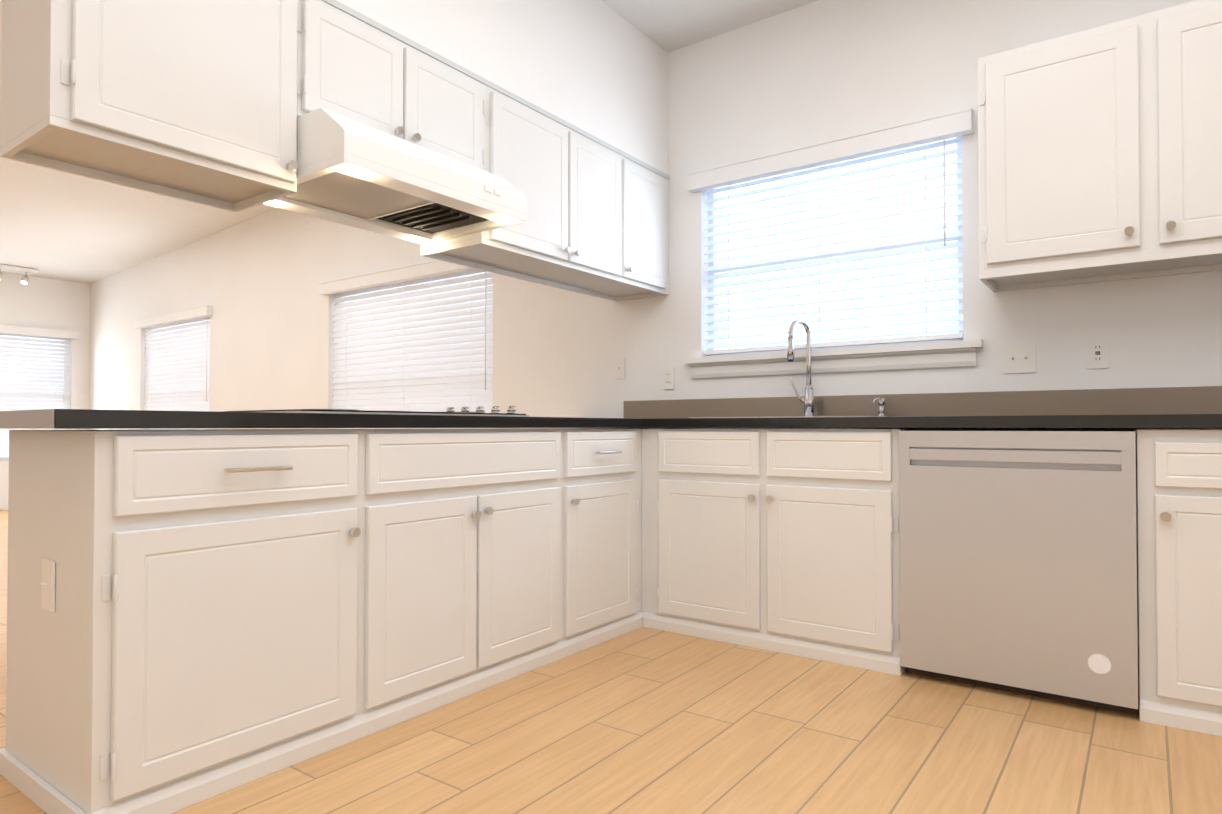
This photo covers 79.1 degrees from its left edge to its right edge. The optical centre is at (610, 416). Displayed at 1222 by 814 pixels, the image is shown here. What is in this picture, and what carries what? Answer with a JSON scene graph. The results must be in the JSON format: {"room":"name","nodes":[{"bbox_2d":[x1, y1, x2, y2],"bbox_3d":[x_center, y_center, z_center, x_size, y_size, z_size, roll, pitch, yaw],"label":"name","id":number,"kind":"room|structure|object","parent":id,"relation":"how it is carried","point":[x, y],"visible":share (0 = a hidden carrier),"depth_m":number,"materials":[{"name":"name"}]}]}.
{"room":"kitchen","nodes":[
{"label":"kitchen","id":0,"kind":"room"},
{"bbox_2d":[0,272,89,500],"bbox_3d":[-7.906,-0.540,5.837,0.120,3.000,6.500,-1,-1,36],"label":"wall","id":1,"kind":"structure","parent":0,"point":[40,302],"depth_m":8.18,"materials":[{"name":"white paint"}]},
{"bbox_2d":[0,500,7,509],"bbox_3d":[-7.856,0.909,5.768,0.014,0.100,6.480,-1,-1,36],"label":"baseboard","id":2,"kind":"structure","parent":1,"relation":"attached to","point":[3,504],"depth_m":7.78,"materials":[{"name":"white wood"}]},
{"bbox_2d":[0,324,78,459],"bbox_3d":[-6.474,-0.249,7.747,0.168,1.432,1.472,-1,-1,36],"label":"window","id":3,"kind":"structure","parent":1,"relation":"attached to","point":[34,368],"depth_m":8.03,"materials":[{"name":"white plastic"}]},
{"bbox_2d":[0,0,817,283],"bbox_3d":[-3.202,-1.809,2.445,11.740,0.440,6.740,-1,-1,36],"label":"ceiling","id":4,"kind":"structure","parent":0,"point":[59,225],"depth_m":6.08,"materials":[{"name":"white paint"}]},
{"bbox_2d":[0,264,38,283],"bbox_3d":[-6.244,-1.455,7.548,0.220,0.158,0.600,-1,-1,36],"label":"track light","id":5,"kind":"object","parent":4,"relation":"attached to","point":[22,270],"visible":0.98,"depth_m":7.65,"materials":[{"name":"silver metal"}]},
{"bbox_2d":[336,0,667,174],"bbox_3d":[-0.634,-1.613,2.914,0.344,0.657,2.718,-1,-1,36],"label":"wall","id":6,"kind":"structure","parent":0,"point":[598,69],"depth_m":3.21,"materials":[{"name":"white paint"}]},
{"bbox_2d":[0,0,307,211],"bbox_3d":[-1.243,-0.991,2.044,0.370,0.608,0.610,-1,-1,36],"label":"upper cabinet","id":7,"kind":"object","parent":6,"relation":"attached to","point":[207,102],"depth_m":1.92,"materials":[{"name":"white paint"}]},
{"bbox_2d":[308,0,491,172],"bbox_3d":[-0.843,-1.087,2.596,0.370,0.400,0.750,-1,-1,36],"label":"upper cabinet","id":8,"kind":"object","parent":6,"relation":"attached to","point":[362,70],"depth_m":2.46,"materials":[{"name":"white paint"}]},
{"bbox_2d":[263,107,525,244],"bbox_3d":[-0.749,-0.790,2.523,0.563,0.186,0.746,-1,-1,36],"label":"range hood","id":9,"kind":"object","parent":8,"relation":"attached to","point":[353,173],"visible":0.94,"depth_m":2.38,"materials":[{"name":"white metal"}]},
{"bbox_2d":[421,83,575,275],"bbox_3d":[-0.476,-0.976,3.101,0.370,0.608,0.501,-1,-1,36],"label":"upper cabinet","id":10,"kind":"object","parent":6,"relation":"attached to","point":[534,149],"depth_m":3.04,"materials":[{"name":"white paint"}]},
{"bbox_2d":[516,127,627,287],"bbox_3d":[-0.211,-0.970,3.467,0.370,0.608,0.404,-1,-1,36],"label":"upper cabinet","id":11,"kind":"object","parent":6,"relation":"attached to","point":[601,167],"depth_m":3.41,"materials":[{"name":"white paint"}]},
{"bbox_2d":[568,154,669,299],"bbox_3d":[0.041,-0.965,3.814,0.370,0.608,0.453,-1,-1,36],"label":"upper cabinet","id":12,"kind":"object","parent":6,"relation":"attached to","point":[648,186],"depth_m":3.73,"materials":[{"name":"white paint"}]},
{"bbox_2d":[0,510,1221,813],"bbox_3d":[-3.202,0.941,2.405,11.740,0.060,6.740,-1,-1,36],"label":"floor","id":13,"kind":"structure","parent":0,"point":[644,720],"depth_m":2.00,"materials":[{"name":"brown wood"}]},
{"bbox_2d":[0,429,371,813],"bbox_3d":[-1.121,0.470,1.987,0.570,0.868,0.654,-1,-1,36],"label":"base cabinet","id":14,"kind":"object","parent":13,"relation":"on","point":[236,608],"depth_m":1.75,"materials":[{"name":"white paint"}]},
{"bbox_2d":[40,558,54,611],"bbox_3d":[-1.306,0.391,1.706,0.070,0.115,0.017,-1,-1,36],"label":"light switch","id":15,"kind":"object","parent":14,"relation":"attached to","point":[47,583],"visible":1,"depth_m":1.70,"materials":[{"name":"plastic"}]},
{"bbox_2d":[372,428,567,733],"bbox_3d":[-0.668,0.479,2.611,0.570,0.868,0.888,-1,-1,36],"label":"base cabinet","id":16,"kind":"object","parent":13,"relation":"on","point":[470,526],"depth_m":2.39,"materials":[{"name":"white paint"}]},
{"bbox_2d":[568,428,639,655],"bbox_3d":[-0.264,0.487,3.169,0.570,0.868,0.490,-1,-1,36],"label":"base cabinet","id":17,"kind":"object","parent":13,"relation":"on","point":[604,463],"depth_m":3.01,"materials":[{"name":"white paint"}]},
{"bbox_2d":[640,428,666,626],"bbox_3d":[0.075,0.494,3.637,0.570,0.868,0.666,-1,-1,36],"label":"base cabinet","id":18,"kind":"object","parent":13,"relation":"on","point":[641,614],"depth_m":3.26,"materials":[{"name":"white paint"}]},
{"bbox_2d":[0,409,643,428],"bbox_3d":[-0.846,0.021,2.602,0.860,0.040,2.130,-1,-1,36],"label":"countertop","id":19,"kind":"structure","parent":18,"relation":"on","point":[43,418],"depth_m":1.85,"materials":[{"name":"black stone"}]},
{"bbox_2d":[225,406,528,416],"bbox_3d":[-0.749,-0.021,2.506,0.430,0.040,0.920,-1,-1,36],"label":"cooktop","id":20,"kind":"object","parent":19,"relation":"in","point":[495,410],"visible":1,"depth_m":2.33,"materials":[{"name":"silver metal"}]},
{"bbox_2d":[899,429,1137,714],"bbox_3d":[1.463,0.481,2.637,0.678,0.866,0.597,-1,-1,36],"label":"dishwasher","id":21,"kind":"object","parent":13,"relation":"on","point":[1018,560],"visible":0.98,"depth_m":2.37,"materials":[{"name":"silver metal"}]},
{"bbox_2d":[1137,429,1221,736],"bbox_3d":[1.876,0.476,2.362,0.308,0.868,0.618,-1,-1,36],"label":"base cabinet","id":22,"kind":"object","parent":13,"relation":"on","point":[1179,471],"depth_m":2.15,"materials":[{"name":"white paint"}]},
{"bbox_2d":[624,386,1221,427],"bbox_3d":[1.400,-0.030,2.706,4.376,0.145,0.626,-1,-1,36],"label":"countertop","id":23,"kind":"structure","parent":22,"relation":"on","point":[1181,407],"depth_m":2.85,"materials":[{"name":"black stone"}]},
{"bbox_2d":[689,416,891,428],"bbox_3d":[0.774,0.114,3.148,0.764,0.220,0.434,-1,-1,36],"label":"sink","id":24,"kind":"object","parent":23,"relation":"in","point":[791,428],"visible":0.1,"depth_m":2.95,"materials":[{"name":"silver metal"}]},
{"bbox_2d":[787,319,813,415],"bbox_3d":[0.843,-0.214,3.322,0.116,0.448,0.165,-1,-1,36],"label":"faucet","id":25,"kind":"object","parent":23,"relation":"on","point":[808,399],"visible":0.9,"depth_m":3.33,"materials":[{"name":"silver metal"}]},
{"bbox_2d":[873,397,884,415],"bbox_3d":[1.148,-0.036,3.156,0.044,0.089,0.096,-1,-1,36],"label":"soap dispenser","id":26,"kind":"object","parent":23,"relation":"on","point":[881,402],"visible":0.85,"depth_m":3.17,"materials":[{"name":"silver metal"}]},
{"bbox_2d":[89,0,1221,666],"bbox_3d":[-1.260,-0.551,5.107,11.740,3.000,0.120,-1,-1,36],"label":"wall","id":27,"kind":"structure","parent":0,"point":[817,72],"depth_m":3.73,"materials":[{"name":"white paint"}]},
{"bbox_2d":[133,305,212,429],"bbox_3d":[-4.260,-0.232,7.233,1.552,1.541,0.168,-1,-1,36],"label":"window","id":28,"kind":"structure","parent":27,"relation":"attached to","point":[177,366],"depth_m":7.22,"materials":[{"name":"white plastic"}]},
{"bbox_2d":[318,260,492,428],"bbox_3d":[-1.447,-0.261,5.194,1.862,1.541,0.168,-1,-1,36],"label":"window","id":29,"kind":"structure","parent":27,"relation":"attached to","point":[417,337],"depth_m":5.15,"materials":[{"name":"white plastic"}]},
{"bbox_2d":[614,357,624,378],"bbox_3d":[0.046,-0.266,4.076,0.070,0.115,0.009,-1,-1,36],"label":"wall jack","id":30,"kind":"object","parent":27,"relation":"attached to","point":[619,367],"visible":1,"depth_m":4.07,"materials":[{"name":"plastic"}]},
{"bbox_2d":[663,367,673,389],"bbox_3d":[0.301,-0.198,3.890,0.070,0.115,0.008,-1,-1,36],"label":"outlet","id":31,"kind":"object","parent":27,"relation":"attached to","point":[668,378],"visible":1,"depth_m":3.89,"materials":[{"name":"plastic"}]},
{"bbox_2d":[684,107,982,377],"bbox_3d":[0.974,-0.723,3.446,1.380,1.047,0.168,-1,-1,36],"label":"window","id":32,"kind":"structure","parent":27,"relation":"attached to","point":[848,249],"depth_m":3.40,"materials":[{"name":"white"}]},
{"bbox_2d":[1003,343,1035,373],"bbox_3d":[1.619,-0.229,2.930,0.115,0.115,0.017,-1,-1,36],"label":"light switch","id":33,"kind":"object","parent":27,"relation":"attached to","point":[1019,358],"visible":1,"depth_m":2.93,"materials":[{"name":"plastic"}]},
{"bbox_2d":[1087,337,1108,368],"bbox_3d":[1.831,-0.237,2.781,0.070,0.115,0.009,-1,-1,36],"label":"outlet","id":34,"kind":"object","parent":27,"relation":"attached to","point":[1097,352],"visible":1,"depth_m":2.78,"materials":[{"name":"plastic"}]},
{"bbox_2d":[977,0,1221,291],"bbox_3d":[1.861,-0.927,2.559,1.020,0.800,0.348,-1,-1,36],"label":"upper cabinet","id":35,"kind":"object","parent":27,"relation":"attached to","point":[1099,153],"depth_m":2.50,"materials":[{"name":"white paint"}]}
]}

